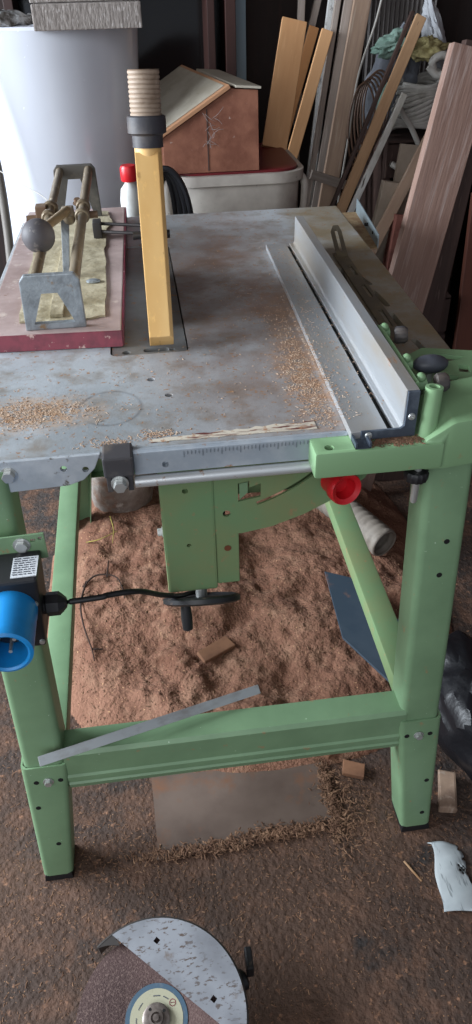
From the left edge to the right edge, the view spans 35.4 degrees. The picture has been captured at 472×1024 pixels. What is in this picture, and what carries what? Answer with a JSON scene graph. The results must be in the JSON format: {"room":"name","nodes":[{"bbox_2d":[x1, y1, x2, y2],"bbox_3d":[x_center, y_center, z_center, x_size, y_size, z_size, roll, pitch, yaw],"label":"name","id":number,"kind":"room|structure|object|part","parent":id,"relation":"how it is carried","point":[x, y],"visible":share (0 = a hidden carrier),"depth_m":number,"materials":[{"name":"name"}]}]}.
{"room":"woodworking workshop","nodes":[
{"label":"woodworking workshop","id":0,"kind":"room"},
{"bbox_2d":[0,332,471,1023],"bbox_3d":[-0.441,0.843,1.243,5.200,0.100,5.100,-5,37,-5],"label":"floor","id":1,"kind":"structure","parent":0,"point":[421,986],"depth_m":1.33,"materials":[{"name":"concrete"}]},
{"bbox_2d":[0,160,13,261],"bbox_3d":[-0.667,-0.654,2.043,0.121,1.355,0.117,6,37,10],"label":"pipe","id":2,"kind":"object","parent":1,"relation":"on","point":[4,206],"visible":0.36,"depth_m":1.97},
{"bbox_2d":[0,25,137,243],"bbox_3d":[-0.485,-0.790,2.311,0.476,1.243,0.476,-5,37,-5],"label":"drum","id":3,"kind":"object","parent":1,"relation":"on","point":[64,95],"visible":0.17,"depth_m":1.90,"materials":[{"name":"white plastic"}]},
{"bbox_2d":[0,8,32,26],"bbox_3d":[-0.576,-1.206,1.801,0.171,0.036,0.148,-5,37,-5],"label":"foil","id":4,"kind":"object","parent":3,"relation":"on","point":[8,17],"visible":0.96,"depth_m":1.77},
{"bbox_2d":[30,0,141,30],"bbox_3d":[-0.364,-1.231,1.827,0.252,0.052,0.260,-5,37,-5],"label":"foam block","id":5,"kind":"object","parent":3,"relation":"on","point":[55,16],"visible":0.88,"depth_m":1.72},
{"bbox_2d":[29,0,121,2],"bbox_3d":[-0.375,-1.293,1.818,0.250,0.056,0.240,-5,37,-5],"label":"foam block","id":6,"kind":"object","parent":5,"relation":"on","point":[30,1],"visible":1,"depth_m":1.73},
{"bbox_2d":[2,0,236,182],"bbox_3d":[-0.375,-1.477,2.595,0.740,2.000,0.175,-5,37,-5],"label":"tall cabinet","id":7,"kind":"object","parent":1,"relation":"on","point":[193,34],"visible":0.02,"depth_m":2.56,"materials":[{"name":"black metal"}]},
{"bbox_3d":[-0.726,-1.440,2.558,0.030,2.000,0.165,-5,37,-5],"label":"post","id":8,"kind":"part","parent":7,"relation":"part of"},
{"bbox_3d":[-0.089,-1.501,2.618,0.025,2.000,0.165,-5,37,-5],"label":"post","id":9,"kind":"part","parent":7,"relation":"part of","materials":[{"name":"brown wood"}]},
{"bbox_3d":[-0.025,-1.507,2.624,0.035,2.000,0.165,-5,37,-5],"label":"post","id":10,"kind":"part","parent":7,"relation":"part of","materials":[{"name":"brown wood"}]},
{"bbox_2d":[76,916,253,1023],"bbox_3d":[-0.129,0.866,1.001,0.256,0.128,0.572,4,37,7],"label":"grinder","id":11,"kind":"object","parent":1,"relation":"on","point":[163,969],"visible":1,"depth_m":1.13,"materials":[{"name":"grey metal"}]},
{"bbox_3d":[-0.036,0.767,1.165,0.122,0.032,0.032,-20,41,-23],"label":"handle","id":12,"kind":"part","parent":11,"relation":"part of","materials":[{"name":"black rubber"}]},
{"bbox_2d":[0,69,471,880],"bbox_3d":[-0.019,-0.212,1.537,0.896,1.224,1.421,-5,37,-5],"label":"saw","id":13,"kind":"object","parent":1,"relation":"on","point":[202,470],"depth_m":1.20,"materials":[{"name":"metal"}]},
{"bbox_3d":[-0.329,0.173,1.113,0.074,0.542,0.114,-5,37,-5],"label":"leg","id":14,"kind":"part","parent":13,"relation":"part of","materials":[{"name":"green paint"}]},
{"bbox_2d":[0,532,67,671],"bbox_3d":[-0.303,0.135,0.962,0.154,0.149,0.148,-5,37,-5],"label":"switch","id":15,"kind":"object","parent":13,"relation":"attached to","point":[26,607],"depth_m":0.95,"materials":[{"name":"plastic"}]},
{"bbox_3d":[-0.377,0.138,1.632,0.046,0.038,0.935,-6,37,-6],"label":"rail","id":16,"kind":"part","parent":13,"relation":"part of","materials":[{"name":"green metal"}]},
{"bbox_2d":[0,163,139,352],"bbox_3d":[-0.320,-0.563,1.481,0.293,0.162,0.782,-5,37,-5],"label":"clamping jig","id":17,"kind":"object","parent":13,"relation":"on","point":[63,286],"visible":1,"depth_m":1.32,"materials":[{"name":"wood"}]},
{"bbox_2d":[0,171,46,199],"bbox_3d":[-0.511,-0.758,1.720,0.307,0.102,0.017,30,47,35],"label":"wire","id":18,"kind":"object","parent":17,"relation":"on","point":[0,171],"visible":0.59,"depth_m":1.71,"materials":[{"name":"white"}]},
{"bbox_3d":[-0.329,-0.534,1.352,0.017,0.021,0.135,3,37,6],"label":"handle arm","id":19,"kind":"part","parent":17,"relation":"part of","materials":[{"name":"gold metal"}]},
{"bbox_3d":[-0.138,0.356,1.245,0.385,0.020,0.017,-15,39,-17],"label":"metal strip","id":20,"kind":"part","parent":13,"relation":"part of","materials":[{"name":"grey metal"}]},
{"bbox_3d":[-0.177,-0.422,1.433,0.123,0.006,0.567,-5,37,-5],"label":"insert plate","id":21,"kind":"part","parent":13,"relation":"part of","materials":[{"name":"metal"}]},
{"bbox_3d":[-0.082,0.174,1.230,0.019,0.049,0.030,-5,37,-5],"label":"crank handle","id":22,"kind":"part","parent":13,"relation":"part of","materials":[{"name":"black plastic"}]},
{"bbox_2d":[0,224,410,448],"bbox_3d":[0.022,-0.364,1.331,0.715,0.014,1.140,11,39,17],"label":"sawdust","id":23,"kind":"object","parent":13,"relation":"on","point":[303,338],"visible":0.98,"depth_m":1.08},
{"bbox_3d":[0.007,-0.079,0.988,0.286,0.041,0.018,-5,37,-5],"label":"guide rail","id":24,"kind":"part","parent":13,"relation":"part of","materials":[{"name":"silver metal"}]},
{"bbox_3d":[0.089,-0.036,1.106,0.270,0.148,0.004,-5,37,-5],"label":"tilt plate","id":25,"kind":"part","parent":13,"relation":"part of","materials":[{"name":"green paint"}]},
{"bbox_3d":[0.268,0.077,1.693,0.050,0.038,0.936,-5,37,-5],"label":"rail","id":26,"kind":"part","parent":13,"relation":"part of","materials":[{"name":"green metal"}]},
{"bbox_2d":[266,216,471,502],"bbox_3d":[0.213,-0.321,1.308,0.333,0.174,0.834,-5,37,-5],"label":"fence","id":27,"kind":"object","parent":13,"relation":"on","point":[442,415],"visible":0.99,"depth_m":1.03,"materials":[{"name":"metal"}]},
{"bbox_3d":[0.199,-0.125,0.957,0.073,0.066,0.004,-5,37,-5],"label":"plate","id":28,"kind":"part","parent":27,"relation":"part of","materials":[{"name":"metal"}]},
{"bbox_2d":[370,434,425,447],"bbox_3d":[0.211,-0.093,0.970,0.077,0.002,0.029,-5,37,-5],"label":"sawdust","id":29,"kind":"object","parent":27,"relation":"on","point":[403,439],"visible":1,"depth_m":0.97,"materials":[{"name":"brown wood"}]},
{"bbox_3d":[0.226,-0.219,1.046,0.006,0.021,0.195,-4,37,-4],"label":"clamp lever","id":30,"kind":"part","parent":27,"relation":"part of","materials":[{"name":"green paint"}]},
{"bbox_3d":[0.250,-0.268,1.120,0.022,0.026,0.026,5,37,8],"label":"knob","id":31,"kind":"part","parent":27,"relation":"part of","materials":[{"name":"black plastic"}]},
{"bbox_3d":[0.277,-0.192,1.068,0.012,0.041,0.014,-5,37,-5],"label":"knob stem","id":32,"kind":"part","parent":27,"relation":"part of","materials":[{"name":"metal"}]},
{"bbox_3d":[0.253,-0.121,0.971,0.024,0.094,0.032,14,40,20],"label":"clamp post","id":33,"kind":"part","parent":27,"relation":"part of","materials":[{"name":"green metal"}]},
{"bbox_3d":[0.276,-0.210,1.051,0.052,0.026,0.032,-5,37,-5],"label":"oval knob","id":34,"kind":"part","parent":27,"relation":"part of","materials":[{"name":"black plastic"}]},
{"bbox_3d":[0.276,-0.174,0.993,0.020,0.026,0.026,-2,37,-1],"label":"knob","id":35,"kind":"part","parent":27,"relation":"part of","materials":[{"name":"black plastic"}]},
{"bbox_3d":[0.306,0.113,1.173,0.073,0.542,0.114,-5,37,-5],"label":"leg","id":36,"kind":"part","parent":13,"relation":"part of","materials":[{"name":"green paint"}]},
{"bbox_2d":[164,143,307,214],"bbox_3d":[-0.009,-0.710,2.486,0.425,0.888,0.414,-5,37,-5],"label":"plastic bin","id":37,"kind":"object","parent":1,"relation":"on","point":[274,185],"visible":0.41,"depth_m":2.11,"materials":[{"name":"white plastic"}]},
{"bbox_3d":[-0.189,-0.874,2.179,0.027,0.215,0.058,11,39,16],"label":"handle","id":38,"kind":"part","parent":37,"relation":"part of","materials":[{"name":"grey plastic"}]},
{"bbox_2d":[159,65,260,173],"bbox_3d":[-0.146,-1.137,2.131,0.279,0.224,0.464,-14,39,-16],"label":"wooden box","id":39,"kind":"object","parent":37,"relation":"on","point":[187,94],"visible":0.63,"depth_m":2.01,"materials":[{"name":"brown wood"}]},
{"bbox_3d":[-0.191,-1.172,2.098,0.179,0.121,0.417,-14,39,-16],"label":"lid panel","id":40,"kind":"part","parent":39,"relation":"part of","materials":[{"name":"beige wood"}]},
{"bbox_3d":[-0.187,-1.167,2.101,0.200,0.139,0.445,-14,39,-16],"label":"lid frame","id":41,"kind":"part","parent":39,"relation":"part of","materials":[{"name":"brown wood"}]},
{"bbox_2d":[203,109,221,145],"bbox_3d":[-0.062,-1.031,1.988,0.060,0.100,0.006,-5,37,-5],"label":"tuft","id":42,"kind":"object","parent":39,"relation":"attached to","point":[221,109],"visible":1,"depth_m":1.98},
{"bbox_3d":[-0.025,-1.204,2.053,0.066,0.020,0.333,-14,39,-16],"label":"flat lid","id":43,"kind":"part","parent":39,"relation":"part of","materials":[{"name":"grey wood"}]},
{"bbox_2d":[262,16,306,149],"bbox_3d":[0.150,-1.328,2.302,0.078,0.346,0.240,11,38,16],"label":"board","id":44,"kind":"object","parent":37,"relation":"on","point":[292,31],"visible":0.9,"depth_m":2.29,"materials":[{"name":"brown wood"}]},
{"bbox_3d":[0.190,-0.910,2.215,0.027,0.215,0.058,-23,42,-27],"label":"handle","id":45,"kind":"part","parent":37,"relation":"part of","materials":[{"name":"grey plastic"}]},
{"bbox_2d":[0,569,471,1023],"bbox_3d":[-0.099,0.560,1.458,2.529,0.085,1.318,0,37,2],"label":"wood shavings","id":46,"kind":"object","parent":1,"relation":"on","point":[290,873],"visible":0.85,"depth_m":1.36,"materials":[{"name":"brown wood"}]},
{"bbox_2d":[235,0,245,79],"bbox_3d":[0.019,-1.526,2.733,0.036,1.900,0.030,-5,37,-5],"label":"upright","id":47,"kind":"object","parent":1,"relation":"on","point":[240,4],"visible":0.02,"depth_m":2.61,"materials":[{"name":"grey metal"}]},
{"bbox_2d":[151,762,332,860],"bbox_3d":[0.014,0.563,1.514,0.375,0.004,0.258,-5,37,-5],"label":"sheet","id":48,"kind":"object","parent":1,"relation":"on","point":[188,807],"visible":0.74,"depth_m":1.48,"materials":[{"name":"grey metal"}]},
{"bbox_2d":[96,756,392,877],"bbox_3d":[0.018,0.595,1.465,0.582,0.015,0.325,-5,37,-5],"label":"wood shavings","id":49,"kind":"object","parent":1,"relation":"on","point":[281,832],"visible":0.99,"depth_m":1.43,"materials":[{"name":"brown wood"}]},
{"bbox_2d":[47,483,451,772],"bbox_3d":[-0.050,0.122,2.042,1.460,0.098,1.480,-5,37,-5],"label":"pile","id":50,"kind":"object","parent":1,"relation":"on","point":[124,695],"visible":0.34,"depth_m":1.80,"materials":[{"name":"brown wood"}]},
{"bbox_2d":[86,516,116,542],"bbox_3d":[-0.360,0.064,2.073,0.081,0.042,0.096,27,45,33],"label":"dry stalk","id":51,"kind":"object","parent":50,"relation":"on","point":[109,516],"visible":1,"depth_m":2.06,"materials":[{"name":"yellow plant"}]},
{"bbox_2d":[80,560,124,660],"bbox_3d":[-0.335,0.240,1.855,0.114,0.036,0.321,-5,37,-5],"label":"dry root","id":52,"kind":"object","parent":50,"relation":"on","point":[106,574],"visible":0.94,"depth_m":1.90,"materials":[{"name":"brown plant"}]},
{"bbox_2d":[92,473,152,512],"bbox_3d":[-0.344,-0.093,2.211,0.196,0.164,0.197,-5,37,-5],"label":"tub","id":53,"kind":"object","parent":50,"relation":"on","point":[130,500],"visible":0.26,"depth_m":2.15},
{"bbox_2d":[197,636,233,663],"bbox_3d":[-0.047,0.325,1.740,0.085,0.017,0.037,-25,43,-28],"label":"wood offcut","id":54,"kind":"object","parent":50,"relation":"on","point":[215,650],"visible":1,"depth_m":1.73,"materials":[{"name":"brown wood"}]},
{"bbox_2d":[72,495,400,759],"bbox_3d":[0.015,0.116,2.035,1.051,0.081,1.297,-5,37,-5],"label":"crumbs","id":55,"kind":"object","parent":50,"relation":"on","point":[367,495],"visible":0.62,"depth_m":1.81,"materials":[{"name":"brown wood"}]},
{"bbox_2d":[323,754,333,759],"bbox_3d":[0.202,0.501,1.572,0.052,0.014,0.029,-29,45,-32],"label":"wood offcut","id":56,"kind":"object","parent":50,"relation":"on","point":[327,757],"visible":0.2,"depth_m":1.55,"materials":[{"name":"brown wood"}]},
{"bbox_2d":[316,500,395,555],"bbox_3d":[0.286,-0.018,2.114,0.090,0.095,0.413,-22,41,-25],"label":"corrugated hose","id":57,"kind":"object","parent":50,"relation":"on","point":[379,538],"visible":0.25,"depth_m":2.00,"materials":[{"name":"white plastic"}]},
{"bbox_2d":[325,572,397,681],"bbox_3d":[0.319,0.266,1.722,0.156,0.024,0.385,-5,37,-5],"label":"sheet","id":58,"kind":"object","parent":50,"relation":"on","point":[355,631],"visible":0.39,"depth_m":1.74,"materials":[{"name":"metal"}]},
{"bbox_2d":[294,0,304,207],"bbox_3d":[0.225,-1.343,2.767,0.026,1.560,0.198,4,37,8],"label":"grey lath","id":59,"kind":"object","parent":1,"relation":"on","point":[301,3],"visible":0.05,"depth_m":2.55,"materials":[{"name":"brown wood"}]},
{"bbox_2d":[289,25,318,134],"bbox_3d":[0.100,-1.129,2.809,0.500,1.184,0.033,-26,43,-29],"label":"pine lath","id":60,"kind":"object","parent":1,"relation":"on","point":[312,32],"visible":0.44,"depth_m":2.60,"materials":[{"name":"brown wood"}]},
{"bbox_2d":[288,0,320,139],"bbox_3d":[0.173,-1.351,2.790,0.477,1.552,0.022,-20,40,-23],"label":"grey lath","id":61,"kind":"object","parent":1,"relation":"on","point":[316,4],"visible":0.02,"depth_m":2.57,"materials":[{"name":"brown wood"}]},
{"bbox_2d":[288,28,332,157],"bbox_3d":[0.138,-1.069,2.733,0.519,1.180,0.036,-28,44,-31],"label":"pine lath","id":62,"kind":"object","parent":1,"relation":"on","point":[325,37],"visible":0.44,"depth_m":2.57,"materials":[{"name":"brown wood"}]},
{"bbox_2d":[306,0,333,206],"bbox_3d":[0.292,-1.346,2.783,0.258,1.546,0.032,-30,45,-33],"label":"batten","id":63,"kind":"object","parent":1,"relation":"on","point":[330,4],"visible":0.16,"depth_m":2.69,"materials":[{"name":"paint"}]},
{"bbox_2d":[307,0,340,206],"bbox_3d":[0.276,-1.244,2.697,0.027,1.491,0.471,19,41,25],"label":"grey lath","id":64,"kind":"object","parent":1,"relation":"on","point":[337,3],"visible":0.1,"depth_m":2.60,"materials":[{"name":"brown wood"}]},
{"bbox_2d":[309,170,346,188],"bbox_3d":[0.328,-1.156,2.578,0.148,0.073,0.015,-5,37,-5],"label":"grey offcut","id":65,"kind":"object","parent":64,"relation":"attached to","point":[317,176],"visible":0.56,"depth_m":2.57,"materials":[{"name":"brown wood"}]},
{"bbox_2d":[311,0,352,206],"bbox_3d":[0.308,-1.240,2.692,0.033,1.491,0.494,19,41,25],"label":"grey lath","id":66,"kind":"object","parent":1,"relation":"on","point":[347,4],"visible":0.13,"depth_m":2.59,"materials":[{"name":"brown wood"}]},
{"bbox_2d":[317,0,371,206],"bbox_3d":[0.347,-1.237,2.652,0.059,1.542,0.605,18,41,24],"label":"board","id":67,"kind":"object","parent":1,"relation":"on","point":[360,10],"visible":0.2,"depth_m":2.57,"materials":[{"name":"brown wood"}]},
{"bbox_2d":[337,0,382,202],"bbox_3d":[0.414,-1.088,2.604,0.119,1.326,0.075,8,38,12],"label":"cord","id":68,"kind":"object","parent":67,"relation":"hanging from","point":[380,3],"visible":0.47,"depth_m":2.40,"materials":[{"name":"grey"}]},
{"bbox_2d":[347,69,389,165],"bbox_3d":[0.450,-1.325,2.507,0.156,0.296,0.046,-5,37,-5],"label":"coil","id":69,"kind":"object","parent":67,"relation":"hanging from","point":[363,87],"visible":0.63,"depth_m":2.48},
{"bbox_2d":[376,83,391,109],"bbox_3d":[0.492,-1.353,2.445,0.060,0.167,0.061,12,39,18],"label":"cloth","id":70,"kind":"object","parent":67,"relation":"hanging from","point":[386,83],"visible":0.08,"depth_m":2.43,"materials":[{"name":"grey fabric"}]},
{"bbox_2d":[342,760,365,779],"bbox_3d":[0.244,0.534,1.535,0.047,0.017,0.032,8,38,12],"label":"wood offcut","id":71,"kind":"object","parent":1,"relation":"on","point":[352,769],"visible":1,"depth_m":1.53,"materials":[{"name":"brown wood"}]},
{"bbox_2d":[330,10,414,205],"bbox_3d":[0.387,-1.174,2.397,0.441,0.731,0.022,-26,43,-29],"label":"dark lath","id":72,"kind":"object","parent":1,"relation":"on","point":[411,14],"visible":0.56,"depth_m":2.35,"materials":[{"name":"brown wood"}]},
{"bbox_2d":[337,13,425,212],"bbox_3d":[0.412,-1.152,2.375,0.449,0.728,0.032,-27,44,-30],"label":"tan lath","id":73,"kind":"object","parent":1,"relation":"on","point":[418,22],"visible":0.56,"depth_m":2.33,"materials":[{"name":"brown wood"}]},
{"bbox_2d":[354,0,436,211],"bbox_3d":[0.587,-1.554,2.751,0.250,1.900,0.017,-5,37,-5],"label":"sheet","id":74,"kind":"object","parent":1,"relation":"on","point":[393,13],"visible":0.02,"depth_m":2.61,"materials":[{"name":"grey plastic"}]},
{"bbox_2d":[358,128,454,292],"bbox_3d":[0.649,-1.015,2.896,0.300,0.860,0.320,-5,37,-5],"label":"wooden crate","id":75,"kind":"object","parent":1,"relation":"on","point":[381,171],"visible":0.08,"depth_m":2.62,"materials":[{"name":"brown wood"}]},
{"bbox_3d":[0.502,-0.998,2.884,0.002,0.842,0.296,-5,37,-5],"label":"panel","id":76,"kind":"part","parent":75,"relation":"part of","materials":[{"name":"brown wood"}]},
{"bbox_2d":[362,22,420,133],"bbox_3d":[0.528,-1.467,2.515,0.197,0.334,0.126,-5,37,-5],"label":"bag","id":77,"kind":"object","parent":75,"relation":"on","point":[410,75],"visible":0.25,"depth_m":2.47,"materials":[{"name":"plastic"}]},
{"bbox_2d":[370,28,408,59],"bbox_3d":[0.503,-1.508,2.383,0.134,0.087,0.106,12,39,17],"label":"cloth","id":78,"kind":"object","parent":77,"relation":"on","point":[384,47],"visible":0.64,"depth_m":2.36,"materials":[{"name":"green fabric"}]},
{"bbox_2d":[388,161,395,169],"bbox_3d":[0.600,-1.182,2.498,0.170,0.054,0.042,-5,37,-5],"label":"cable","id":79,"kind":"object","parent":75,"relation":"hanging from","point":[392,164],"visible":0.21,"depth_m":2.49,"materials":[{"name":"plastic"}]},
{"bbox_3d":[0.641,-1.355,2.642,0.300,0.012,0.320,-5,37,-5],"label":"lid","id":80,"kind":"part","parent":75,"relation":"part of","materials":[{"name":"brown wood"}]},
{"bbox_2d":[395,98,419,144],"bbox_3d":[0.572,-1.267,2.454,0.138,0.196,0.032,-17,40,-20],"label":"cable","id":81,"kind":"object","parent":75,"relation":"hanging from","point":[402,113],"visible":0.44,"depth_m":2.45,"materials":[{"name":"plastic"}]},
{"bbox_2d":[391,68,441,130],"bbox_3d":[0.620,-1.411,2.547,0.206,0.192,0.176,-5,37,-5],"label":"cable bundle","id":82,"kind":"object","parent":75,"relation":"on","point":[419,94],"visible":0.52,"depth_m":2.48,"materials":[{"name":"plastic"}]},
{"bbox_2d":[411,35,449,62],"bbox_3d":[0.628,-1.501,2.401,0.146,0.078,0.120,-5,37,-5],"label":"glove","id":83,"kind":"object","parent":82,"relation":"on","point":[425,47],"visible":0.79,"depth_m":2.37,"materials":[{"name":"fabric"}]},
{"bbox_2d":[426,51,446,79],"bbox_3d":[0.656,-1.435,2.377,0.092,0.079,0.034,-5,37,-5],"label":"loop","id":84,"kind":"object","parent":83,"relation":"hanging from","point":[432,70],"visible":0.59,"depth_m":2.36,"materials":[{"name":"plastic"}]},
{"bbox_2d":[421,0,446,68],"bbox_3d":[0.667,-1.596,2.496,0.107,0.261,0.105,15,40,21],"label":"sack","id":85,"kind":"object","parent":82,"relation":"on","point":[433,25],"visible":0.47,"depth_m":2.44,"materials":[{"name":"white plastic"}]},
{"bbox_2d":[404,860,421,881],"bbox_3d":[0.327,0.664,1.369,0.003,0.008,0.045,-25,43,-28],"label":"wood offcut","id":86,"kind":"object","parent":1,"relation":"on","point":[405,862],"visible":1,"depth_m":1.37,"materials":[{"name":"beige wood"}]},
{"bbox_2d":[361,42,471,491],"bbox_3d":[0.468,-0.588,2.067,0.458,1.210,0.098,-31,46,-33],"label":"board","id":87,"kind":"object","parent":1,"relation":"on","point":[447,142],"visible":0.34,"depth_m":1.92,"materials":[{"name":"brown wood"}]},
{"bbox_2d":[374,39,471,480],"bbox_3d":[0.555,-0.641,2.130,0.091,1.202,0.335,24,44,30],"label":"board","id":88,"kind":"object","parent":1,"relation":"on","point":[433,308],"visible":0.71,"depth_m":2.08,"materials":[{"name":"brown wood"}]},
{"bbox_2d":[438,768,458,814],"bbox_3d":[0.425,0.565,1.490,0.039,0.032,0.089,5,37,9],"label":"wood offcut","id":89,"kind":"object","parent":1,"relation":"on","point":[448,803],"visible":1,"depth_m":1.48,"materials":[{"name":"beige wood"}]},
{"bbox_2d":[428,841,471,911],"bbox_3d":[0.396,0.667,1.356,0.072,0.014,0.140,-5,37,-5],"label":"scrap","id":90,"kind":"object","parent":1,"relation":"on","point":[455,887],"visible":1,"depth_m":1.35,"materials":[{"name":"white paper"}]},
{"bbox_2d":[437,632,471,771],"bbox_3d":[0.496,0.398,1.575,0.191,0.176,0.403,-5,37,-5],"label":"bag","id":91,"kind":"object","parent":1,"relation":"on","point":[455,701],"visible":0.7,"depth_m":1.51,"materials":[{"name":"black plastic"}]},
{"bbox_2d":[452,193,471,371],"bbox_3d":[0.828,-0.615,2.425,0.249,0.791,0.171,-5,37,-5],"label":"plank","id":92,"kind":"object","parent":1,"relation":"on","point":[462,340],"visible":0.38,"depth_m":2.37,"materials":[{"name":"brown wood"}]},
{"bbox_3d":[0.445,-0.588,2.632,0.425,0.500,0.430,-5,37,-5],"label":"wooden crate","id":93,"kind":"object","parent":1,"relation":"on","visible":0},
{"bbox_2d":[347,92,406,211],"bbox_3d":[0.404,-1.045,2.397,0.346,0.522,0.020,-26,43,-29],"label":"trim","id":94,"kind":"structure","parent":93,"relation":"on","point":[403,96],"depth_m":2.36,"materials":[{"name":"paint"}]},
{"bbox_2d":[372,180,398,260],"bbox_3d":[0.460,-0.899,2.379,0.117,0.308,0.046,-18,40,-21],"label":"block","id":95,"kind":"object","parent":93,"relation":"on","point":[387,189],"visible":0.46,"depth_m":2.32,"materials":[{"name":"wood"}]},
{"bbox_2d":[383,214,403,270],"bbox_3d":[0.515,-0.821,2.345,0.109,0.236,0.089,-4,37,-4],"label":"board","id":96,"kind":"object","parent":93,"relation":"on","point":[394,229],"visible":0.26,"depth_m":2.31,"materials":[{"name":"brown wood"}]},
{"bbox_2d":[371,132,425,253],"bbox_3d":[0.481,-0.931,2.303,0.402,0.467,0.036,-30,45,-33],"label":"brown lath","id":97,"kind":"object","parent":93,"relation":"on","point":[400,193],"visible":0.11,"depth_m":2.29,"materials":[{"name":"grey wood"}]},
{"bbox_2d":[381,143,418,263],"bbox_3d":[0.529,-0.992,2.429,0.052,0.391,0.120,29,46,34],"label":"flap","id":98,"kind":"object","parent":93,"relation":"on","point":[406,152],"visible":0.37,"depth_m":2.35,"materials":[{"name":"cardboard"}]},
{"bbox_3d":[-0.237,-0.430,2.232,0.088,0.750,0.155,-5,37,-5],"label":"wooden crate","id":99,"kind":"object","parent":1,"relation":"on","visible":0},
{"bbox_2d":[120,164,139,216],"bbox_3d":[-0.274,-0.807,1.943,0.056,0.192,0.056,-5,37,-5],"label":"plastic bottle","id":100,"kind":"object","parent":99,"relation":"on","point":[129,191],"visible":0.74,"depth_m":1.91,"materials":[{"name":"white plastic"}]},
{"bbox_2d":[163,165,193,214],"bbox_3d":[-0.182,-0.782,1.989,0.136,0.291,0.094,-5,37,-5],"label":"cable coil","id":101,"kind":"object","parent":99,"relation":"on","point":[180,198],"visible":0.23,"depth_m":1.94,"materials":[{"name":"black rubber"}]},
{"bbox_2d":[0,0,471,278],"bbox_3d":[-0.760,-1.819,2.482,5.300,2.700,0.100,-5,37,-5],"label":"wall","id":102,"kind":"structure","parent":0,"point":[263,17],"depth_m":2.69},
{"bbox_2d":[444,185,471,339],"bbox_3d":[1.135,-1.125,1.488,0.100,2.700,2.800,-5,37,-5],"label":"wall","id":103,"kind":"structure","parent":0,"point":[455,280],"depth_m":3.15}
]}

